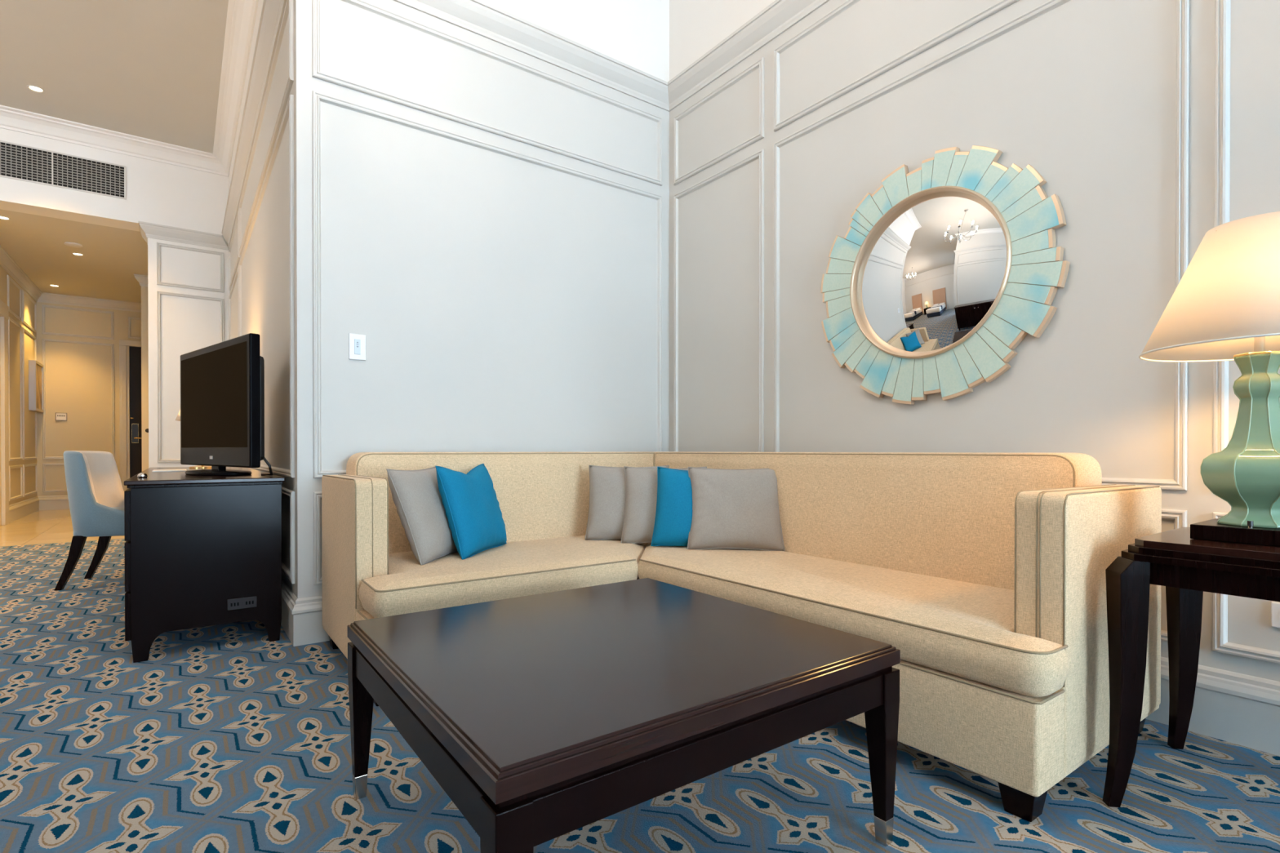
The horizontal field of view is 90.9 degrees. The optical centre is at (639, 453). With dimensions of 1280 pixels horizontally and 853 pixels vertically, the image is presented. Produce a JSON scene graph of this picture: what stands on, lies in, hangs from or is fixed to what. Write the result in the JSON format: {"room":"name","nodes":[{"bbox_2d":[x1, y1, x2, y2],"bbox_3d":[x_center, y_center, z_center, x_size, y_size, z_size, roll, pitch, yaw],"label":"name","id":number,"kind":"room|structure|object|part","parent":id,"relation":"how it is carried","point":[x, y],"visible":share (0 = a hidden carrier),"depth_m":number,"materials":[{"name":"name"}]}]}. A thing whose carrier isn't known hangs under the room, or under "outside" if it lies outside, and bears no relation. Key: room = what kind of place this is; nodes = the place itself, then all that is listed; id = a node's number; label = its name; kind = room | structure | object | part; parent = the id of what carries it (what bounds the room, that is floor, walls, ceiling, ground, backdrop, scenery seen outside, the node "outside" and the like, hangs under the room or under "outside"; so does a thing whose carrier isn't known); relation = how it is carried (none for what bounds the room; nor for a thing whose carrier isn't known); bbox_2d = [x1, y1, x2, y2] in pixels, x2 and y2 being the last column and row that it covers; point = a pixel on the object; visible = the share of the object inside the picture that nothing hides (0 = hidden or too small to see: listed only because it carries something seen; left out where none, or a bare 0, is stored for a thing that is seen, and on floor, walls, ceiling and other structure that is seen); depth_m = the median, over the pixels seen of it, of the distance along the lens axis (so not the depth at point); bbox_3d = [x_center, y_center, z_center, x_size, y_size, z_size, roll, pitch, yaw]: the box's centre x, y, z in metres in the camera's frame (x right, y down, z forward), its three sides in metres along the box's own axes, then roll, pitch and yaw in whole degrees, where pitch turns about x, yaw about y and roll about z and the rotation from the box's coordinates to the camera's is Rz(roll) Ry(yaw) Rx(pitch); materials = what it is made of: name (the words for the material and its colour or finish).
{"room":"hotel room","nodes":[
{"label":"hotel room","id":0,"kind":"room"},
{"bbox_2d":[0,265,37,525],"bbox_3d":[-7.571,-0.744,7.401,0.150,3.150,4.120,0,0,-36],"label":"wall","id":1,"kind":"structure","parent":0,"point":[14,292],"depth_m":8.08,"materials":[{"name":"paint"}]},
{"bbox_2d":[28,360,44,412],"bbox_3d":[-8.514,-0.941,8.890,0.075,0.695,0.600,0,0,-36],"label":"framed picture","id":2,"kind":"object","parent":1,"relation":"attached to","point":[36,387],"visible":1,"depth_m":8.68,"materials":[{"name":"silver metal"}]},
{"bbox_2d":[8,495,69,523],"bbox_3d":[-7.542,0.721,8.708,1.425,0.207,2.050,0,0,-36],"label":"baseboard","id":3,"kind":"structure","parent":1,"relation":"attached to","point":[20,509],"depth_m":8.97,"materials":[{"name":"paint"}]},
{"bbox_2d":[0,299,141,525],"bbox_3d":[-7.330,-0.463,8.254,0.993,2.580,4.058,0,0,-6],"label":"trim","id":4,"kind":"structure","parent":1,"relation":"attached to","point":[124,345],"depth_m":7.46,"materials":[{"name":"paint"}]},
{"bbox_2d":[0,208,147,302],"bbox_3d":[-7.268,-2.370,7.612,5.200,0.100,4.120,0,0,-36],"label":"ceiling","id":5,"kind":"structure","parent":0,"point":[110,260],"depth_m":7.36,"materials":[{"name":"paint"}]},
{"bbox_2d":[0,215,10,220],"bbox_3d":[-6.238,-2.309,6.169,0.112,0.006,0.112,0,0,-36],"label":"recessed light","id":6,"kind":"object","parent":5,"relation":"in","point":[1,216],"visible":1,"depth_m":6.19,"materials":[{"name":"paint"}]},
{"bbox_2d":[64,241,82,248],"bbox_3d":[-6.263,-2.303,6.967,0.150,0.026,0.150,0,0,-36],"label":"ceiling sensor","id":7,"kind":"object","parent":5,"relation":"attached to","point":[67,243],"visible":1,"depth_m":6.93,"materials":[{"name":"paint"}]},
{"bbox_2d":[71,252,84,255],"bbox_3d":[-6.524,-2.315,7.314,0.112,0.006,0.112,0,0,-36],"label":"recessed light","id":8,"kind":"object","parent":5,"relation":"in","point":[73,253],"visible":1,"depth_m":7.31,"materials":[{"name":"paint"}]},
{"bbox_2d":[35,302,141,496],"bbox_3d":[-7.592,-0.258,10.027,2.900,4.150,0.150,0,0,-36],"label":"wall","id":9,"kind":"structure","parent":0,"point":[78,375],"depth_m":9.37,"materials":[{"name":"paint"}]},
{"bbox_2d":[55,412,66,421],"bbox_3d":[-8.504,-0.543,9.259,0.130,0.120,0.017,0,0,-36],"label":"light switch","id":10,"kind":"object","parent":9,"relation":"attached to","point":[59,416],"visible":1,"depth_m":9.25,"materials":[{"name":"grey plastic"}]},
{"bbox_2d":[129,346,142,478],"bbox_3d":[-7.515,-0.427,10.003,0.942,2.490,0.107,0,0,-36],"label":"door","id":11,"kind":"structure","parent":9,"relation":"in","point":[135,442],"depth_m":9.78,"materials":[{"name":"brown wood"}]},
{"bbox_3d":[-7.833,-0.316,9.778,0.078,0.290,0.008,0,0,-36],"label":"lock plate","id":12,"kind":"part","parent":11,"relation":"part of","materials":[{"name":"black plastic"}]},
{"bbox_2d":[0,0,228,153],"bbox_3d":[-2.179,-3.139,-0.128,8.743,0.100,13.780,0,0,-36],"label":"ceiling","id":13,"kind":"structure","parent":0,"point":[151,69],"depth_m":5.02,"materials":[{"name":"paint"}]},
{"bbox_2d":[26,84,44,93],"bbox_3d":[-5.158,-3.115,5.381,0.112,0.006,0.112,0,0,-36],"label":"recessed light","id":14,"kind":"object","parent":13,"relation":"in","point":[34,88],"visible":1,"depth_m":5.38,"materials":[{"name":"paint"}]},
{"bbox_2d":[0,128,229,467],"bbox_3d":[-7.176,-0.636,4.956,6.616,4.960,0.300,0,0,-36],"label":"wall","id":15,"kind":"structure","parent":0,"point":[158,193],"depth_m":6.45,"materials":[{"name":"white paint"}]},
{"bbox_2d":[0,140,126,199],"bbox_3d":[-5.751,-2.688,5.787,1.600,0.328,0.013,0,0,-36],"label":"air vent","id":16,"kind":"object","parent":15,"relation":"attached to","point":[19,162],"visible":1,"depth_m":5.98,"materials":[{"name":"black"}]},
{"bbox_2d":[0,0,258,176],"bbox_3d":[-1.379,-3.020,1.151,15.858,0.152,6.564,0,0,34],"label":"trim","id":17,"kind":"structure","parent":15,"relation":"attached to","point":[241,14],"depth_m":5.88,"materials":[{"name":"white paint"}]},
{"bbox_2d":[156,242,224,462],"bbox_3d":[-4.678,-0.787,6.575,0.571,2.725,0.016,0,0,-36],"label":"trim","id":18,"kind":"structure","parent":15,"relation":"attached to","point":[159,245],"depth_m":6.43,"materials":[{"name":"paint"}]},
{"bbox_2d":[141,285,148,471],"bbox_3d":[-5.934,-0.751,8.737,1.530,3.150,0.120,0,0,-36],"label":"pier","id":19,"kind":"object","parent":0,"point":[144,317],"visible":0.14,"depth_m":8.26,"materials":[{"name":"paint"}]},
{"bbox_2d":[229,17,289,587],"bbox_3d":[-3.032,-1.137,5.090,0.250,3.960,4.950,0,0,-36],"label":"wall","id":20,"kind":"structure","parent":0,"point":[265,263],"depth_m":3.53,"materials":[{"name":"paint"}]},
{"bbox_2d":[228,0,263,191],"bbox_3d":[-2.973,-2.685,4.785,0.003,0.860,4.900,0,0,-36],"label":"trim","id":21,"kind":"structure","parent":20,"relation":"attached to","point":[260,2],"depth_m":4.87,"materials":[{"name":"white paint"}]},
{"bbox_2d":[228,0,294,583],"bbox_3d":[-2.955,-0.777,4.760,0.016,2.725,4.658,0,0,-36],"label":"trim","id":22,"kind":"structure","parent":20,"relation":"attached to","point":[289,113],"depth_m":3.07,"materials":[{"name":"paint"}]},
{"bbox_2d":[280,578,297,645],"bbox_3d":[-3.254,0.743,4.583,0.717,0.207,4.926,0,0,-36],"label":"baseboard","id":23,"kind":"structure","parent":20,"relation":"attached to","point":[289,598],"depth_m":2.96,"materials":[{"name":"paint"}]},
{"bbox_2d":[288,0,669,598],"bbox_3d":[-0.684,-1.129,3.582,2.277,3.960,0.250,0,0,-36],"label":"wall","id":24,"kind":"structure","parent":0,"point":[500,303],"depth_m":3.26,"materials":[{"name":"paint"}]},
{"bbox_2d":[292,595,329,646],"bbox_3d":[-0.674,0.749,3.428,2.153,0.207,0.026,0,0,-36],"label":"baseboard","id":25,"kind":"structure","parent":24,"relation":"attached to","point":[307,612],"depth_m":2.83,"materials":[{"name":"paint"}]},
{"bbox_2d":[348,333,365,360],"bbox_3d":[-1.326,-0.501,2.958,0.074,0.122,0.011,0,0,-36],"label":"light switch","id":26,"kind":"object","parent":24,"relation":"attached to","point":[357,342],"visible":1,"depth_m":2.95,"materials":[{"name":"white plastic"}]},
{"bbox_2d":[311,0,662,585],"bbox_3d":[-0.667,-0.770,3.432,1.998,2.725,0.016,0,0,-36],"label":"trim","id":27,"kind":"structure","parent":24,"relation":"attached to","point":[317,97],"depth_m":3.10,"materials":[{"name":"paint"}]},
{"bbox_2d":[481,0,669,81],"bbox_3d":[-0.673,-2.678,3.425,2.127,0.860,0.003,0,0,-36],"label":"wall","id":28,"kind":"structure","parent":24,"relation":"attached to","point":[635,33],"depth_m":3.80,"materials":[{"name":"white paint"}]},
{"bbox_2d":[0,509,1279,852],"bbox_3d":[-3.477,0.886,1.681,8.743,0.050,18.400,0,0,-36],"label":"floor","id":29,"kind":"structure","parent":0,"point":[228,738],"depth_m":1.67,"materials":[{"name":"carpet"}]},
{"bbox_2d":[53,450,124,591],"bbox_3d":[-3.424,0.414,4.197,0.593,0.868,0.502,0,0,-20],"label":"desk chair","id":30,"kind":"object","parent":29,"relation":"on","point":[95,490],"visible":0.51,"depth_m":3.96,"materials":[{"name":"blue fabric"}]},
{"bbox_3d":[-3.562,0.682,3.946,0.157,0.335,0.036,0,0,-20],"label":"leg","id":31,"kind":"part","parent":30,"relation":"part of","materials":[{"name":"brown wood"}]},
{"bbox_3d":[-3.399,0.505,4.206,0.490,0.035,0.442,0,0,-20],"label":"seat frame","id":32,"kind":"part","parent":30,"relation":"part of","materials":[{"name":"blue fabric"}]},
{"bbox_3d":[-3.692,0.680,4.303,0.157,0.335,0.036,0,0,-20],"label":"leg","id":33,"kind":"part","parent":30,"relation":"part of","materials":[{"name":"brown wood"}]},
{"bbox_3d":[-3.378,0.432,4.213,0.495,0.142,0.412,0,0,-20],"label":"seat","id":34,"kind":"part","parent":30,"relation":"part of","materials":[{"name":"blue fabric"}]},
{"bbox_2d":[124,466,284,662],"bbox_3d":[-2.602,0.477,3.725,0.595,0.747,2.518,0,0,-36],"label":"tv cabinet","id":35,"kind":"object","parent":29,"relation":"on","point":[201,551],"visible":0.93,"depth_m":2.71,"materials":[{"name":"brown wood"}]},
{"bbox_3d":[-2.334,0.253,2.910,0.026,0.204,0.820,0,0,-36],"label":"drawer","id":36,"kind":"part","parent":35,"relation":"part of","materials":[{"name":"brown wood"}]},
{"bbox_3d":[-2.334,0.463,2.911,0.026,0.200,0.820,0,0,-36],"label":"drawer","id":37,"kind":"part","parent":35,"relation":"part of","materials":[{"name":"brown wood"}]},
{"bbox_3d":[-2.334,0.667,2.912,0.026,0.195,0.820,0,0,-36],"label":"drawer","id":38,"kind":"part","parent":35,"relation":"part of","materials":[{"name":"brown wood"}]},
{"bbox_2d":[137,472,147,478],"bbox_3d":[-2.233,0.097,2.828,0.038,0.022,0.038,0,0,-36],"label":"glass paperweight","id":39,"kind":"object","parent":35,"relation":"on","point":[142,475],"visible":1,"depth_m":2.82,"materials":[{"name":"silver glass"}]},
{"bbox_2d":[151,469,186,471],"bbox_3d":[-2.796,0.100,3.748,0.160,0.006,0.250,0,0,-36],"label":"desk blotter","id":40,"kind":"object","parent":35,"relation":"on","point":[159,470],"visible":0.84,"depth_m":3.66,"materials":[{"name":"white paper"}]},
{"bbox_2d":[175,409,211,468],"bbox_3d":[-2.994,-0.150,4.313,0.300,0.500,0.300,0,0,-36],"label":"desk lamp","id":41,"kind":"object","parent":35,"relation":"on","point":[178,418],"visible":0.16,"depth_m":4.25,"materials":[{"name":"gold metal"}]},
{"bbox_3d":[-2.994,-0.312,4.312,0.300,0.176,0.300,0,0,-36],"label":"lamp shade","id":42,"kind":"part","parent":41,"relation":"part of","materials":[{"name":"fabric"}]},
{"bbox_2d":[180,333,272,475],"bbox_3d":[-2.165,-0.224,3.233,1.053,0.661,0.250,0,0,40],"label":"television","id":43,"kind":"object","parent":35,"relation":"on","point":[222,384],"visible":1,"depth_m":3.08,"materials":[{"name":"black plastic"}]},
{"bbox_2d":[227,596,256,610],"bbox_3d":[-1.766,0.664,2.797,0.110,0.047,0.008,0,0,-36],"label":"power outlet","id":44,"kind":"object","parent":35,"relation":"attached to","point":[234,603],"depth_m":2.79,"materials":[{"name":"black plastic"}]},
{"bbox_2d":[346,577,900,852],"bbox_3d":[-0.081,0.642,1.491,0.947,0.440,0.929,0,0,-36],"label":"coffee table","id":45,"kind":"object","parent":29,"relation":"on","point":[542,717],"visible":1,"depth_m":1.20,"materials":[{"name":"brown wood"}]},
{"bbox_3d":[-0.698,0.641,1.583,0.056,0.331,0.056,0,0,-36],"label":"leg","id":46,"kind":"part","parent":45,"relation":"part of","materials":[{"name":"brown wood"}]},
{"bbox_3d":[-0.185,0.645,0.876,0.056,0.331,0.056,0,0,-36],"label":"leg","id":47,"kind":"part","parent":45,"relation":"part of","materials":[{"name":"brown wood"}]},
{"bbox_3d":[0.536,0.642,1.400,0.056,0.331,0.056,0,0,-36],"label":"leg","id":48,"kind":"part","parent":45,"relation":"part of","materials":[{"name":"brown wood"}]},
{"bbox_2d":[321,451,1161,822],"bbox_3d":[0.098,0.427,2.366,1.937,0.862,2.504,0,0,-36],"label":"sectional sofa","id":49,"kind":"object","parent":29,"relation":"on","point":[985,571],"visible":0.72,"depth_m":2.12,"materials":[{"name":"beige fabric"}]},
{"bbox_3d":[-1.333,0.816,2.793,0.083,0.078,0.083,0,0,-36],"label":"leg","id":50,"kind":"part","parent":49,"relation":"part of","materials":[{"name":"brown wood"}]},
{"bbox_3d":[-1.173,0.432,2.568,0.118,0.680,0.670,0,0,-36],"label":"arm","id":51,"kind":"part","parent":49,"relation":"part of","materials":[{"name":"beige fabric"}]},
{"bbox_2d":[386,466,457,565],"bbox_3d":[-0.887,0.249,2.660,0.202,0.382,0.416,0,0,8],"label":"throw pillow","id":52,"kind":"object","parent":49,"relation":"on","point":[416,496],"visible":0.8,"depth_m":2.51,"materials":[{"name":"grey fabric"}]},
{"bbox_2d":[435,463,506,559],"bbox_3d":[-0.737,0.244,2.804,0.181,0.391,0.454,0,0,11],"label":"throw pillow","id":53,"kind":"object","parent":49,"relation":"on","point":[473,513],"visible":1,"depth_m":2.67,"materials":[{"name":"teal fabric"}]},
{"bbox_2d":[359,535,648,618],"bbox_3d":[-0.402,0.495,2.846,1.679,0.128,0.743,0,0,-36],"label":"seat cushion","id":54,"kind":"object","parent":49,"relation":"on","point":[532,565],"depth_m":2.42,"materials":[{"name":"beige fabric"}]},
{"bbox_3d":[-0.577,0.242,3.263,1.700,0.502,0.244,0,0,-36],"label":"backrest","id":55,"kind":"part","parent":49,"relation":"part of","materials":[{"name":"beige fabric"}]},
{"bbox_2d":[584,465,669,540],"bbox_3d":[-0.063,0.247,3.168,0.414,0.377,0.184,0,0,6],"label":"throw pillow","id":56,"kind":"object","parent":49,"relation":"on","point":[606,484],"visible":0.57,"depth_m":3.12,"materials":[{"name":"grey fabric"}]},
{"bbox_2d":[620,466,706,543],"bbox_3d":[0.118,0.250,3.070,0.414,0.373,0.191,0,0,6],"label":"throw pillow","id":57,"kind":"object","parent":49,"relation":"on","point":[640,483],"visible":0.5,"depth_m":3.03,"materials":[{"name":"grey fabric"}]},
{"bbox_2d":[650,466,692,546],"bbox_3d":[0.245,0.254,2.951,0.375,0.382,0.196,0,0,8],"label":"throw pillow","id":58,"kind":"object","parent":49,"relation":"on","point":[673,513],"visible":0.48,"depth_m":2.90,"materials":[{"name":"teal fabric"}]},
{"bbox_2d":[687,466,785,551],"bbox_3d":[0.434,0.249,2.882,0.436,0.375,0.197,0,0,7],"label":"throw pillow","id":59,"kind":"object","parent":49,"relation":"on","point":[732,508],"visible":0.97,"depth_m":2.82,"materials":[{"name":"grey fabric"}]},
{"bbox_2d":[638,542,1069,697],"bbox_3d":[0.506,0.497,2.515,0.646,0.128,2.266,0,0,-36],"label":"seat cushion","id":60,"kind":"object","parent":49,"relation":"on","point":[958,629],"depth_m":1.88,"materials":[{"name":"beige fabric"}]},
{"bbox_3d":[0.723,0.244,2.915,0.265,0.502,2.315,0,0,-36],"label":"backrest","id":61,"kind":"part","parent":49,"relation":"part of","materials":[{"name":"beige fabric"}]},
{"bbox_3d":[0.919,0.823,1.512,0.083,0.078,0.083,0,0,-36],"label":"leg","id":62,"kind":"part","parent":49,"relation":"part of","materials":[{"name":"brown wood"}]},
{"bbox_3d":[1.279,0.436,1.773,0.720,0.680,0.118,0,0,-36],"label":"arm","id":63,"kind":"part","parent":49,"relation":"part of","materials":[{"name":"beige fabric"}]},
{"bbox_3d":[1.512,0.821,1.955,0.083,0.078,0.083,0,0,-36],"label":"leg","id":64,"kind":"part","parent":49,"relation":"part of","materials":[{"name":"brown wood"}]},
{"bbox_2d":[1102,527,1279,807],"bbox_3d":[1.512,0.536,1.491,0.550,0.653,0.550,0,0,-36],"label":"end table","id":65,"kind":"object","parent":29,"relation":"on","point":[1188,567],"visible":0.98,"depth_m":1.52,"materials":[{"name":"brown wood"}]},
{"bbox_3d":[1.184,0.559,1.543,0.080,0.606,0.065,0,0,9],"label":"leg","id":66,"kind":"part","parent":65,"relation":"part of","materials":[{"name":"brown wood"}]},
{"bbox_3d":[1.565,0.557,1.819,0.065,0.606,0.080,0,0,9],"label":"leg","id":67,"kind":"part","parent":65,"relation":"part of","materials":[{"name":"brown wood"}]},
{"bbox_2d":[1138,211,1279,546],"bbox_3d":[1.496,-0.172,1.522,0.459,0.759,0.459,0,0,-36],"label":"table lamp","id":68,"kind":"object","parent":65,"relation":"on","point":[1225,305],"visible":1,"depth_m":1.48,"materials":[{"name":"green ceramic"}]},
{"bbox_3d":[1.496,-0.255,1.521,0.459,0.005,0.459,0,0,-36],"label":"shade trim","id":69,"kind":"part","parent":68,"relation":"part of","materials":[{"name":"white fabric"}]},
{"bbox_3d":[1.496,-0.403,1.520,0.454,0.296,0.454,0,0,-36],"label":"lamp shade","id":70,"kind":"part","parent":68,"relation":"part of","materials":[{"name":"fabric"}]},
{"bbox_2d":[1247,520,1253,528],"bbox_3d":[1.419,0.165,1.465,0.011,0.017,0.011,0,0,-36],"label":"switch","id":71,"kind":"object","parent":68,"relation":"attached to","point":[1250,523],"depth_m":1.46,"materials":[{"name":"silver metal"}]},
{"bbox_3d":[1.496,-0.273,1.521,0.024,0.063,0.024,0,0,-36],"label":"stem","id":72,"kind":"part","parent":68,"relation":"part of","materials":[{"name":"beige metal"}]},
{"bbox_2d":[669,0,1279,681],"bbox_3d":[2.888,-1.113,0.473,0.150,3.960,8.980,0,0,-36],"label":"wall","id":73,"kind":"structure","parent":0,"point":[1082,93],"depth_m":2.42,"materials":[{"name":"paint"}]},
{"bbox_2d":[137,0,829,249],"bbox_3d":[0.539,-2.243,2.347,14.315,0.162,2.153,0,0,40],"label":"trim","id":74,"kind":"structure","parent":73,"relation":"attached to","point":[479,17],"depth_m":3.59,"materials":[{"name":"paint"}]},
{"bbox_2d":[669,0,774,79],"bbox_3d":[2.768,-2.663,0.499,0.003,0.860,8.777,0,0,-36],"label":"wall","id":75,"kind":"structure","parent":73,"relation":"attached to","point":[696,27],"depth_m":3.80,"materials":[{"name":"white paint"}]},
{"bbox_2d":[820,145,1070,404],"bbox_3d":[1.177,-0.728,2.628,0.089,1.036,1.054,0,0,-36],"label":"sunburst mirror","id":76,"kind":"object","parent":73,"relation":"attached to","point":[931,282],"visible":1,"depth_m":2.54,"materials":[{"name":"teal wood"}]},
{"bbox_3d":[1.168,-0.748,2.620,0.065,0.670,0.670,0,0,-36],"label":"convex glass","id":77,"kind":"part","parent":76,"relation":"part of","materials":[{"name":"white mirror"}]},
{"bbox_2d":[673,0,1279,664],"bbox_3d":[2.735,-0.755,0.544,0.016,2.725,8.572,0,0,-36],"label":"trim","id":78,"kind":"structure","parent":73,"relation":"attached to","point":[1220,644],"depth_m":2.25,"materials":[{"name":"paint"}]},
{"bbox_2d":[1145,657,1279,755],"bbox_3d":[2.758,0.764,0.512,0.026,0.207,8.780,0,0,-36],"label":"baseboard","id":79,"kind":"structure","parent":73,"relation":"attached to","point":[1242,709],"depth_m":1.87,"materials":[{"name":"paint"}]},
{"bbox_2d":[1271,601,1279,627],"bbox_3d":[1.854,0.463,1.768,0.011,0.072,0.120,0,0,-36],"label":"wall outlet","id":80,"kind":"object","parent":73,"relation":"attached to","point":[1275,606],"visible":1,"depth_m":1.81,"materials":[{"name":"white plastic"}]},
{"bbox_3d":[-5.116,-0.752,8.998,0.100,3.150,4.420,0,0,-36],"label":"wall","id":81,"kind":"structure","parent":0,"visible":0},
{"bbox_2d":[0,244,147,501],"bbox_3d":[-6.290,-0.878,8.145,2.800,2.890,4.420,0,0,-36],"label":"trim","id":82,"kind":"structure","parent":81,"relation":"attached to","point":[7,263],"depth_m":9.10,"materials":[{"name":"paint"}]}
]}

